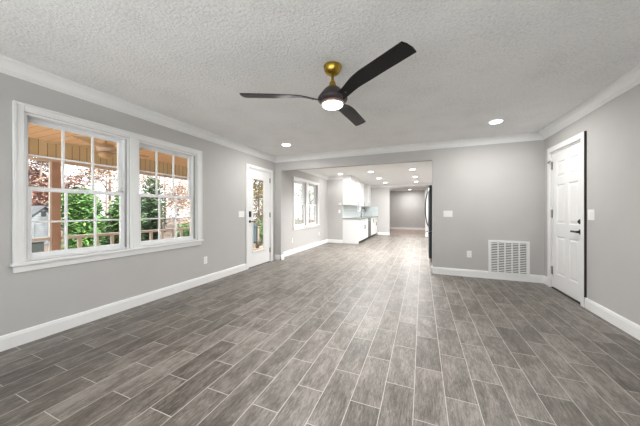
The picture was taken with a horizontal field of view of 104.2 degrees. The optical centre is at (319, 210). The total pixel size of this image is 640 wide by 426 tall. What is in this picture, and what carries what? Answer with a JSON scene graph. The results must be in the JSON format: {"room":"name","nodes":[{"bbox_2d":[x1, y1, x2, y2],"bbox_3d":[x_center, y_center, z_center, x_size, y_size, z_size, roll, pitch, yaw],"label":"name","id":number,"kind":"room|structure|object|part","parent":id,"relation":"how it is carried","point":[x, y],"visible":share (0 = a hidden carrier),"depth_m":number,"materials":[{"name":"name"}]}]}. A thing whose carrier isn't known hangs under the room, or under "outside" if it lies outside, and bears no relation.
{"room":"living room","nodes":[
{"label":"living room","id":0,"kind":"room"},
{"bbox_2d":[0,72,326,335],"bbox_3d":[-1.656,-0.050,4.728,0.140,2.440,10.095,0,0,22],"label":"wall","id":1,"kind":"structure","parent":0,"point":[32,298],"depth_m":2.99,"materials":[{"name":"paint"}]},
{"bbox_2d":[10,100,203,272],"bbox_3d":[-2.307,-0.206,3.067,0.175,1.483,2.001,0,0,22],"label":"window","id":2,"kind":"structure","parent":1,"relation":"in","point":[23,257],"depth_m":2.73,"materials":[{"name":"white paint"}]},
{"bbox_3d":[-2.559,-0.523,2.637,0.034,0.672,0.818,0,0,22],"label":"sash","id":3,"kind":"part","parent":2,"relation":"part of","materials":[{"name":"white plastic"}]},
{"bbox_3d":[-2.511,0.106,2.617,0.034,0.659,0.818,0,0,22],"label":"sash","id":4,"kind":"part","parent":2,"relation":"part of","materials":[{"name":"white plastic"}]},
{"bbox_3d":[-2.515,-0.212,2.619,0.130,1.325,0.850,0,0,22],"label":"frame","id":5,"kind":"part","parent":2,"relation":"part of","materials":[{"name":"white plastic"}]},
{"bbox_3d":[-2.256,0.463,3.046,0.065,0.026,2.001,0,0,22],"label":"sill","id":6,"kind":"part","parent":2,"relation":"part of","materials":[{"name":"white paint"}]},
{"bbox_3d":[-2.195,-0.523,3.528,0.034,0.672,0.833,0,0,22],"label":"sash","id":7,"kind":"part","parent":2,"relation":"part of","materials":[{"name":"white plastic"}]},
{"bbox_3d":[-2.146,0.106,3.508,0.034,0.659,0.833,0,0,22],"label":"sash","id":8,"kind":"part","parent":2,"relation":"part of","materials":[{"name":"white plastic"}]},
{"bbox_3d":[-2.150,-0.212,3.510,0.130,1.325,0.865,0,0,22],"label":"frame","id":9,"kind":"part","parent":2,"relation":"part of","materials":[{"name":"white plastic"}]},
{"bbox_2d":[0,263,245,351],"bbox_3d":[-2.458,1.107,2.566,0.016,0.126,5.185,0,0,22],"label":"baseboard","id":10,"kind":"structure","parent":1,"relation":"attached to","point":[11,340],"depth_m":2.69,"materials":[{"name":"white paint"}]},
{"bbox_2d":[238,211,243,216],"bbox_3d":[-1.527,0.062,4.846,0.010,0.117,0.165,0,0,22],"label":"light switch","id":11,"kind":"object","parent":1,"relation":"attached to","point":[240,213],"visible":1,"depth_m":4.83,"materials":[{"name":"white plastic"}]},
{"bbox_2d":[246,163,272,269],"bbox_3d":[-1.352,0.110,5.428,0.173,2.120,0.950,0,0,22],"label":"door","id":12,"kind":"structure","parent":1,"relation":"in","point":[258,257],"depth_m":5.48,"materials":[{"name":"white paint"}]},
{"bbox_2d":[293,176,319,229],"bbox_3d":[-0.433,-0.207,7.642,0.175,1.475,1.839,0,0,22],"label":"window","id":13,"kind":"structure","parent":1,"relation":"in","point":[306,183],"depth_m":7.57,"materials":[{"name":"white paint"}]},
{"bbox_3d":[-0.669,-0.518,7.252,0.034,0.682,0.743,0,0,22],"label":"sash","id":14,"kind":"part","parent":13,"relation":"part of","materials":[{"name":"white plastic"}]},
{"bbox_3d":[-0.621,0.112,7.233,0.034,0.649,0.743,0,0,22],"label":"sash","id":15,"kind":"part","parent":13,"relation":"part of","materials":[{"name":"glass"}]},
{"bbox_3d":[-0.624,-0.212,7.234,0.130,1.325,0.775,0,0,22],"label":"frame","id":16,"kind":"part","parent":13,"relation":"part of","materials":[{"name":"white plastic"}]},
{"bbox_3d":[-0.282,0.112,8.059,0.034,0.649,0.758,0,0,22],"label":"sash","id":17,"kind":"part","parent":13,"relation":"part of","materials":[{"name":"glass"}]},
{"bbox_3d":[-0.286,-0.212,8.060,0.130,1.325,0.790,0,0,22],"label":"frame","id":18,"kind":"part","parent":13,"relation":"part of","materials":[{"name":"white plastic"}]},
{"bbox_2d":[275,239,342,259],"bbox_3d":[-0.131,1.107,7.496,0.585,0.126,3.576,0,0,22],"label":"baseboard","id":19,"kind":"structure","parent":1,"relation":"attached to","point":[293,251],"depth_m":7.42,"materials":[{"name":"white paint"}]},
{"bbox_2d":[0,54,639,162],"bbox_3d":[0.095,-1.213,2.104,5.090,0.114,6.265,0,0,22],"label":"trim","id":20,"kind":"structure","parent":1,"relation":"attached to","point":[9,66],"depth_m":3.19,"materials":[{"name":"white paint"}]},
{"bbox_2d":[299,169,431,187],"bbox_3d":[2.285,-1.213,8.592,4.225,0.114,7.165,0,0,22],"label":"trim","id":21,"kind":"structure","parent":1,"relation":"attached to","point":[309,171],"depth_m":9.23,"materials":[{"name":"white paint"}]},
{"bbox_2d":[0,229,639,425],"bbox_3d":[2.271,1.270,7.418,5.390,0.200,18.050,0,0,22],"label":"floor","id":22,"kind":"structure","parent":0,"point":[364,333],"depth_m":2.00,"materials":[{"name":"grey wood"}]},
{"bbox_2d":[343,218,367,243],"bbox_3d":[1.403,0.733,9.566,0.680,0.875,1.412,0,0,22],"label":"base cabinet","id":23,"kind":"object","parent":22,"relation":"on","point":[355,231],"visible":0.98,"depth_m":8.96,"materials":[{"name":"white wood"}]},
{"bbox_3d":[1.097,0.733,8.935,0.593,0.875,0.012,0,0,22],"label":"panel","id":24,"kind":"part","parent":23,"relation":"part of","materials":[{"name":"white wood"}]},
{"bbox_2d":[343,216,377,218],"bbox_3d":[1.832,0.276,10.630,0.668,0.036,3.733,0,0,22],"label":"countertop","id":25,"kind":"structure","parent":23,"relation":"on","point":[362,217],"depth_m":9.88,"materials":[{"name":"grey stone"}]},
{"bbox_3d":[1.539,0.760,9.140,0.010,0.590,0.694,0,0,22],"label":"door","id":26,"kind":"part","parent":23,"relation":"part of","materials":[{"name":"white wood"}]},
{"bbox_3d":[1.804,0.760,9.786,0.010,0.590,0.694,0,0,22],"label":"door","id":27,"kind":"part","parent":23,"relation":"part of","materials":[{"name":"white wood"}]},
{"bbox_2d":[366,218,370,238],"bbox_3d":[1.802,0.735,10.506,0.671,0.870,0.610,0,0,22],"label":"dishwasher","id":28,"kind":"object","parent":22,"relation":"on","point":[369,219],"visible":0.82,"depth_m":10.37,"materials":[{"name":"silver metal"}]},
{"bbox_3d":[2.057,0.682,10.401,0.032,0.755,0.604,0,0,22],"label":"door","id":29,"kind":"part","parent":28,"relation":"part of","materials":[{"name":"silver metal"}]},
{"bbox_2d":[369,218,374,237],"bbox_3d":[2.072,0.733,11.200,0.680,0.875,0.860,0,0,22],"label":"base cabinet","id":30,"kind":"object","parent":22,"relation":"on","point":[372,219],"visible":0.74,"depth_m":11.04,"materials":[{"name":"white wood"}]},
{"bbox_2d":[373,217,376,235],"bbox_3d":[2.389,0.733,11.973,0.680,0.875,0.800,0,0,22],"label":"base cabinet","id":31,"kind":"object","parent":22,"relation":"on","point":[374,217],"visible":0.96,"depth_m":11.79,"materials":[{"name":"white wood"}]},
{"bbox_2d":[425,185,431,257],"bbox_3d":[3.020,0.282,6.062,0.866,1.775,0.910,0,0,22],"label":"refrigerator","id":32,"kind":"object","parent":22,"relation":"on","point":[429,224],"visible":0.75,"depth_m":5.77,"materials":[{"name":"black metal"}]},
{"bbox_3d":[2.643,-0.060,6.163,0.092,0.870,0.026,0,0,22],"label":"door handle","id":33,"kind":"part","parent":32,"relation":"part of","materials":[{"name":"black"}]},
{"bbox_3d":[2.814,-0.068,6.394,0.061,1.065,0.452,0,0,22],"label":"door","id":34,"kind":"part","parent":32,"relation":"part of","materials":[{"name":"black metal"}]},
{"bbox_3d":[2.728,0.790,6.182,0.061,0.620,0.910,0,0,22],"label":"freezer drawer","id":35,"kind":"part","parent":32,"relation":"part of","materials":[{"name":"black metal"}]},
{"bbox_3d":[2.641,-0.068,5.971,0.061,1.065,0.452,0,0,22],"label":"door","id":36,"kind":"part","parent":32,"relation":"part of","materials":[{"name":"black metal"}]},
{"bbox_2d":[0,0,639,190],"bbox_3d":[2.271,-1.330,7.418,5.390,0.120,18.050,0,0,22],"label":"ceiling","id":37,"kind":"structure","parent":0,"point":[527,64],"depth_m":2.10,"materials":[{"name":"white paint"}]},
{"bbox_2d":[239,41,415,125],"bbox_3d":[0.147,-1.088,2.334,1.433,0.364,1.281,0,0,22],"label":"ceiling fan","id":38,"kind":"object","parent":37,"relation":"hanging from","point":[333,97],"visible":1,"depth_m":2.07,"materials":[{"name":"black metal"}]},
{"bbox_3d":[-0.331,-0.987,2.180,0.712,0.075,0.124,0,0,-1],"label":"blade","id":39,"kind":"part","parent":38,"relation":"part of","materials":[{"name":"black wood"}]},
{"bbox_3d":[0.317,-0.987,2.571,0.124,0.075,0.712,0,0,27],"label":"blade","id":40,"kind":"part","parent":38,"relation":"part of","materials":[{"name":"black wood"}]},
{"bbox_3d":[0.352,-0.987,1.812,0.124,0.075,0.712,0,0,-34],"label":"blade","id":41,"kind":"part","parent":38,"relation":"part of","materials":[{"name":"black wood"}]},
{"bbox_2d":[488,119,503,123],"bbox_3d":[2.494,-1.264,3.528,0.188,0.011,0.188,0,0,22],"label":"recessed light","id":42,"kind":"object","parent":37,"relation":"in","point":[496,121],"visible":1,"depth_m":3.50,"materials":[{"name":"white paint"}]},
{"bbox_2d":[327,179,342,239],"bbox_3d":[0.570,-0.050,9.206,0.585,2.440,0.120,0,0,22],"label":"wall","id":43,"kind":"structure","parent":0,"point":[334,187],"depth_m":9.14,"materials":[{"name":"paint"}]},
{"bbox_2d":[371,186,428,234],"bbox_3d":[3.937,-0.050,11.852,3.640,2.440,0.120,0,0,22],"label":"wall","id":44,"kind":"structure","parent":0,"point":[380,196],"depth_m":12.11,"materials":[{"name":"paint"}]},
{"bbox_2d":[378,232,427,236],"bbox_3d":[4.212,1.107,11.666,2.990,0.126,0.016,0,0,22],"label":"baseboard","id":45,"kind":"structure","parent":44,"relation":"attached to","point":[379,233],"depth_m":12.10,"materials":[{"name":"white paint"}]},
{"bbox_2d":[390,190,424,227],"bbox_3d":[5.766,-0.050,15.658,4.000,2.440,0.150,0,0,22],"label":"wall","id":46,"kind":"structure","parent":0,"point":[407,208],"depth_m":15.68,"materials":[{"name":"paint"}]},
{"bbox_2d":[390,227,424,229],"bbox_3d":[5.734,1.107,15.581,3.760,0.126,0.016,0,0,22],"label":"baseboard","id":47,"kind":"structure","parent":46,"relation":"attached to","point":[390,227],"depth_m":15.66,"materials":[{"name":"white paint"}]},
{"bbox_2d":[275,140,543,274],"bbox_3d":[1.305,-0.050,5.058,5.090,2.440,0.120,0,0,22],"label":"wall","id":48,"kind":"structure","parent":0,"point":[492,191],"depth_m":4.40,"materials":[{"name":"paint"}]},
{"bbox_2d":[443,211,452,216],"bbox_3d":[2.344,0.052,4.562,0.150,0.112,0.010,0,0,22],"label":"light switch","id":49,"kind":"object","parent":48,"relation":"attached to","point":[445,213],"visible":1,"depth_m":4.56,"materials":[{"name":"white plastic"}]},
{"bbox_2d":[467,251,471,257],"bbox_3d":[2.656,0.768,4.435,0.075,0.118,0.009,0,0,22],"label":"wall outlet","id":50,"kind":"object","parent":48,"relation":"attached to","point":[469,253],"visible":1,"depth_m":4.43,"materials":[{"name":"white plastic"}]},
{"bbox_2d":[431,266,543,282],"bbox_3d":[2.884,1.107,4.402,1.671,0.126,0.136,0,0,22],"label":"baseboard","id":51,"kind":"structure","parent":48,"relation":"attached to","point":[434,270],"depth_m":4.35,"materials":[{"name":"white paint"}]},
{"bbox_2d":[488,240,529,276],"bbox_3d":[3.211,0.793,4.267,0.576,0.582,0.137,0,0,22],"label":"air vent","id":52,"kind":"object","parent":48,"relation":"in","point":[504,257],"visible":1,"depth_m":4.23,"materials":[{"name":"white metal"}]},
{"bbox_2d":[544,84,639,325],"bbox_3d":[2.509,-0.050,1.099,0.140,2.440,6.535,0,0,22],"label":"wall","id":53,"kind":"structure","parent":0,"point":[613,129],"depth_m":2.59,"materials":[{"name":"paint"}]},
{"bbox_2d":[547,131,586,307],"bbox_3d":[3.437,0.101,3.421,0.183,2.138,0.956,0,0,22],"label":"door","id":54,"kind":"structure","parent":53,"relation":"in","point":[566,166],"depth_m":3.42,"materials":[{"name":"white paint"}]},
{"bbox_2d":[543,275,639,339],"bbox_3d":[2.442,1.107,1.142,0.016,0.126,6.265,0,0,22],"label":"baseboard","id":55,"kind":"structure","parent":53,"relation":"attached to","point":[633,329],"depth_m":2.56,"materials":[{"name":"white paint"}]},
{"bbox_2d":[588,209,594,219],"bbox_3d":[3.170,0.045,2.912,0.010,0.125,0.125,0,0,22],"label":"light switch","id":56,"kind":"object","parent":53,"relation":"attached to","point":[591,213],"visible":1,"depth_m":2.90,"materials":[{"name":"white plastic"}]},
{"bbox_3d":[1.504,-0.050,10.901,0.140,2.440,3.725,0,0,22],"label":"wall","id":57,"kind":"structure","parent":0,"visible":0},
{"bbox_2d":[343,175,358,205],"bbox_3d":[1.195,-0.743,9.477,0.363,1.055,1.105,0,0,22],"label":"upper cabinet","id":58,"kind":"object","parent":57,"relation":"attached to","point":[350,183],"visible":1,"depth_m":9.04,"materials":[{"name":"white wood"}]},
{"bbox_3d":[1.195,-1.230,9.477,0.363,0.080,1.105,0,0,22],"label":"crown","id":59,"kind":"part","parent":58,"relation":"part of","materials":[{"name":"white wood"}]},
{"bbox_3d":[1.211,-0.703,9.196,0.010,0.965,0.532,0,0,22],"label":"door","id":60,"kind":"part","parent":58,"relation":"part of","materials":[{"name":"white wood"}]},
{"bbox_3d":[1.220,-0.703,9.192,0.010,0.965,0.532,0,0,22],"label":"shaker frame","id":61,"kind":"part","parent":58,"relation":"part of","materials":[{"name":"white wood"}]},
{"bbox_3d":[1.415,-0.703,9.693,0.010,0.965,0.532,0,0,22],"label":"door","id":62,"kind":"part","parent":58,"relation":"part of","materials":[{"name":"white wood"}]},
{"bbox_2d":[343,205,377,217],"bbox_3d":[1.835,0.026,10.638,0.670,0.462,3.720,0,0,22],"label":"backsplash","id":63,"kind":"structure","parent":57,"relation":"attached to","point":[348,211],"depth_m":11.10,"materials":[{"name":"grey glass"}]},
{"bbox_2d":[358,179,364,205],"bbox_3d":[1.605,-0.743,10.479,0.363,1.055,1.110,0,0,22],"label":"upper cabinet","id":64,"kind":"object","parent":57,"relation":"attached to","point":[361,202],"visible":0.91,"depth_m":10.35,"materials":[{"name":"white wood"}]},
{"bbox_3d":[1.630,-0.703,10.193,0.010,0.965,0.534,0,0,22],"label":"shaker frame","id":65,"kind":"part","parent":64,"relation":"part of","materials":[{"name":"white wood"}]},
{"bbox_3d":[1.621,-0.703,10.197,0.010,0.965,0.534,0,0,22],"label":"door","id":66,"kind":"part","parent":64,"relation":"part of","materials":[{"name":"white wood"}]},
{"bbox_3d":[1.826,-0.703,10.696,0.010,0.965,0.534,0,0,22],"label":"door","id":67,"kind":"part","parent":64,"relation":"part of","materials":[{"name":"white wood"}]},
{"bbox_2d":[362,184,370,206],"bbox_3d":[2.262,-0.743,12.082,0.363,1.055,0.695,0,0,22],"label":"upper cabinet","id":68,"kind":"object","parent":57,"relation":"attached to","point":[367,187],"visible":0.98,"depth_m":11.80,"materials":[{"name":"white wood"}]},
{"bbox_3d":[2.380,-0.703,12.050,0.010,0.965,0.659,0,0,22],"label":"door","id":69,"kind":"part","parent":68,"relation":"part of","materials":[{"name":"white wood"}]},
{"label":"outside","id":70,"kind":"structure","parent":0,"visible":0},
{"bbox_2d":[44,218,313,250],"bbox_3d":[-40.997,2.295,27.601,90.000,0.449,110.000,0,0,22],"label":"ground","id":71,"kind":"structure","parent":70,"point":[167,234],"depth_m":36.45,"materials":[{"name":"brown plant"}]},
{"bbox_2d":[32,241,45,252],"bbox_3d":[-14.878,2.055,13.011,0.600,0.930,0.600,0,0,22],"label":"trash bin","id":72,"kind":"object","parent":71,"relation":"on","point":[37,246],"visible":0.34,"depth_m":12.95,"materials":[{"name":"grey plastic"}]},
{"bbox_2d":[32,206,62,243],"bbox_3d":[-20.261,1.045,17.809,1.900,2.850,2.000,0,0,16],"label":"garden shed","id":73,"kind":"object","parent":71,"relation":"on","point":[39,213],"visible":0.35,"depth_m":17.47,"materials":[{"name":"grey wood"}]},
{"bbox_3d":[-19.522,1.595,17.594,0.040,1.750,0.900,0,0,16],"label":"shed door","id":74,"kind":"part","parent":73,"relation":"part of","materials":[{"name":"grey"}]},
{"bbox_2d":[28,159,89,207],"bbox_3d":[-26.589,-1.948,23.102,7.359,9.145,5.782,0,0,12],"label":"tree","id":75,"kind":"object","parent":71,"relation":"on","point":[38,198],"visible":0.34,"depth_m":23.25,"materials":[{"name":"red plant"}]},
{"bbox_2d":[61,187,101,249],"bbox_3d":[-7.046,0.838,7.289,1.283,3.075,1.041,0,0,22],"label":"shrub","id":76,"kind":"object","parent":71,"relation":"on","point":[75,208],"visible":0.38,"depth_m":7.18,"materials":[{"name":"green plant"}]},
{"bbox_2d":[62,186,110,242],"bbox_3d":[-10.267,0.651,10.954,1.788,3.476,1.790,0,0,22],"label":"shrub","id":77,"kind":"object","parent":71,"relation":"on","point":[101,224],"visible":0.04,"depth_m":10.95,"materials":[{"name":"green plant"}]},
{"bbox_2d":[69,167,116,228],"bbox_3d":[-29.897,-2.502,34.023,8.204,10.254,8.748,0,0,22],"label":"tree","id":78,"kind":"object","parent":71,"relation":"on","point":[114,175],"visible":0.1,"depth_m":34.08,"materials":[{"name":"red plant"}]},
{"bbox_2d":[65,165,151,237],"bbox_3d":[-14.938,-2.082,18.394,4.993,9.413,6.115,0,0,-28],"label":"tree","id":79,"kind":"object","parent":71,"relation":"on","point":[108,173],"visible":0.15,"depth_m":16.63,"materials":[{"name":"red plant"}]},
{"bbox_2d":[99,191,143,245],"bbox_3d":[-6.575,0.814,8.387,1.405,3.185,1.292,0,0,10],"label":"shrub","id":80,"kind":"object","parent":71,"relation":"on","point":[113,212],"visible":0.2,"depth_m":8.08,"materials":[{"name":"green plant"}]},
{"bbox_2d":[141,175,167,240],"bbox_3d":[-5.092,0.627,7.511,0.964,3.490,0.905,0,0,22],"label":"shrub","id":81,"kind":"object","parent":71,"relation":"on","point":[149,211],"visible":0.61,"depth_m":7.36,"materials":[{"name":"green plant"}]},
{"bbox_2d":[140,174,189,231],"bbox_3d":[-17.586,-1.923,28.119,5.833,9.095,8.440,0,0,41],"label":"tree","id":82,"kind":"object","parent":71,"relation":"on","point":[165,184],"visible":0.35,"depth_m":28.12,"materials":[{"name":"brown plant"}]},
{"bbox_2d":[166,178,189,218],"bbox_3d":[-20.498,-1.749,38.573,6.513,8.749,9.979,0,0,-21],"label":"tree","id":83,"kind":"object","parent":71,"relation":"on","point":[183,181],"visible":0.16,"depth_m":37.30,"materials":[{"name":"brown plant"}]},
{"bbox_2d":[168,222,189,237],"bbox_3d":[-5.071,1.386,9.329,1.042,1.982,1.099,0,0,22],"label":"shrub","id":84,"kind":"object","parent":71,"relation":"on","point":[183,225],"visible":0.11,"depth_m":9.23,"materials":[{"name":"green plant"}]},
{"bbox_2d":[253,197,262,224],"bbox_3d":[-6.567,0.166,28.454,6.635,5.506,4.360,0,0,-42],"label":"tree","id":85,"kind":"object","parent":71,"relation":"on","point":[256,213],"visible":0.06,"depth_m":28.02,"materials":[{"name":"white plant"}]},
{"bbox_2d":[253,179,262,228],"bbox_3d":[-6.067,-1.520,23.381,6.603,8.288,6.648,0,0,-30],"label":"tree","id":86,"kind":"object","parent":71,"relation":"on","point":[257,190],"visible":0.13,"depth_m":23.50,"materials":[{"name":"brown plant"}]},
{"bbox_2d":[254,219,262,245],"bbox_3d":[-3.195,1.336,14.438,1.644,2.086,1.754,0,0,22],"label":"shrub","id":87,"kind":"object","parent":71,"relation":"on","point":[261,222],"visible":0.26,"depth_m":14.16,"materials":[{"name":"green plant"}]},
{"bbox_2d":[295,184,313,223],"bbox_3d":[-1.424,-1.804,29.265,5.817,8.854,4.155,0,0,-15],"label":"tree","id":88,"kind":"object","parent":71,"relation":"on","point":[309,196],"visible":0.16,"depth_m":29.32,"materials":[{"name":"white plant"}]},
{"bbox_2d":[295,183,313,212],"bbox_3d":[-2.325,-2.280,39.457,6.582,9.807,7.332,0,0,22],"label":"tree","id":89,"kind":"object","parent":71,"relation":"on","point":[299,190],"visible":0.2,"depth_m":39.56,"materials":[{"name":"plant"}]},
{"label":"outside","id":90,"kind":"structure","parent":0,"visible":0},
{"bbox_2d":[28,123,186,166],"bbox_3d":[-3.169,-1.198,4.594,2.553,0.065,8.500,0,0,22],"label":"ceiling","id":91,"kind":"structure","parent":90,"point":[34,131],"depth_m":4.11,"materials":[{"name":"orange wood"}]},
{"bbox_2d":[45,136,148,158],"bbox_3d":[-3.245,-0.980,3.831,1.220,0.370,1.190,0,0,22],"label":"fan","id":92,"kind":"object","parent":91,"relation":"hanging from","point":[104,150],"visible":0.77,"depth_m":3.70,"materials":[{"name":"brown wood"}]},
{"bbox_3d":[-3.565,-0.952,3.582,0.540,0.008,0.130,0,0,-34],"label":"blade","id":93,"kind":"part","parent":92,"relation":"part of","materials":[{"name":"brown wood"}]},
{"bbox_3d":[-3.157,-0.952,3.431,0.130,0.008,0.540,0,0,-16],"label":"blade","id":94,"kind":"part","parent":92,"relation":"part of","materials":[{"name":"brown wood"}]},
{"bbox_3d":[-3.257,-0.848,3.787,0.180,0.105,0.180,0,0,22],"label":"lamp shade","id":95,"kind":"part","parent":92,"relation":"part of","materials":[{"name":"beige glass"}]},
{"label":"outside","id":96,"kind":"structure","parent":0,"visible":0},
{"bbox_3d":[-2.842,1.460,5.325,2.503,0.140,10.100,0,0,22],"label":"floor","id":97,"kind":"structure","parent":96,"visible":0},
{"bbox_2d":[49,161,60,250],"bbox_3d":[-4.504,0.282,4.213,0.121,2.215,0.138,0,0,22],"label":"porch post","id":98,"kind":"object","parent":97,"relation":"on","point":[54,167],"visible":0.56,"depth_m":4.18,"materials":[{"name":"brown wood"}]},
{"bbox_2d":[32,237,49,241],"bbox_3d":[-5.004,0.853,2.979,0.100,0.835,2.520,0,0,22],"label":"porch railing","id":99,"kind":"object","parent":98,"relation":"attached to","point":[40,238],"visible":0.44,"depth_m":4.04,"materials":[{"name":"beige wood"}]},
{"bbox_2d":[61,227,189,247],"bbox_3d":[-3.979,0.853,5.482,0.100,0.835,2.590,0,0,22],"label":"porch railing","id":100,"kind":"object","parent":97,"relation":"on","point":[79,237],"visible":0.25,"depth_m":5.00,"materials":[{"name":"beige wood"}]},
{"bbox_3d":[-3.979,0.460,5.482,0.100,0.050,2.590,0,0,22],"label":"rail","id":101,"kind":"part","parent":100,"relation":"part of","materials":[{"name":"wood"}]},
{"bbox_2d":[255,226,259,247],"bbox_3d":[-2.355,0.985,9.367,0.140,0.810,0.150,0,0,22],"label":"newel post","id":102,"kind":"object","parent":97,"relation":"on","point":[257,243],"visible":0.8,"depth_m":9.32,"materials":[{"name":"brown wood"}]},
{"bbox_2d":[253,225,256,242],"bbox_3d":[-2.454,0.850,9.094,0.065,0.680,0.430,0,0,22],"label":"gate panel","id":103,"kind":"object","parent":102,"relation":"attached to","point":[254,226],"visible":0.5,"depth_m":9.18,"materials":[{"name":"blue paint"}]},
{"bbox_3d":[-3.461,0.282,6.757,0.121,2.215,0.138,0,0,22],"label":"porch post","id":104,"kind":"object","parent":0,"visible":0},
{"bbox_2d":[28,156,186,179],"bbox_3d":[-4.179,-0.853,5.008,0.130,0.055,8.500,0,0,22],"label":"beam","id":105,"kind":"structure","parent":104,"relation":"on","point":[29,157],"depth_m":4.62,"materials":[{"name":"wood"}]},
{"bbox_2d":[28,137,186,176],"bbox_3d":[-4.183,-1.022,5.010,0.060,0.285,8.500,0,0,22],"label":"frieze","id":106,"kind":"object","parent":105,"relation":"on","point":[40,147],"visible":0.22,"depth_m":4.56}
]}

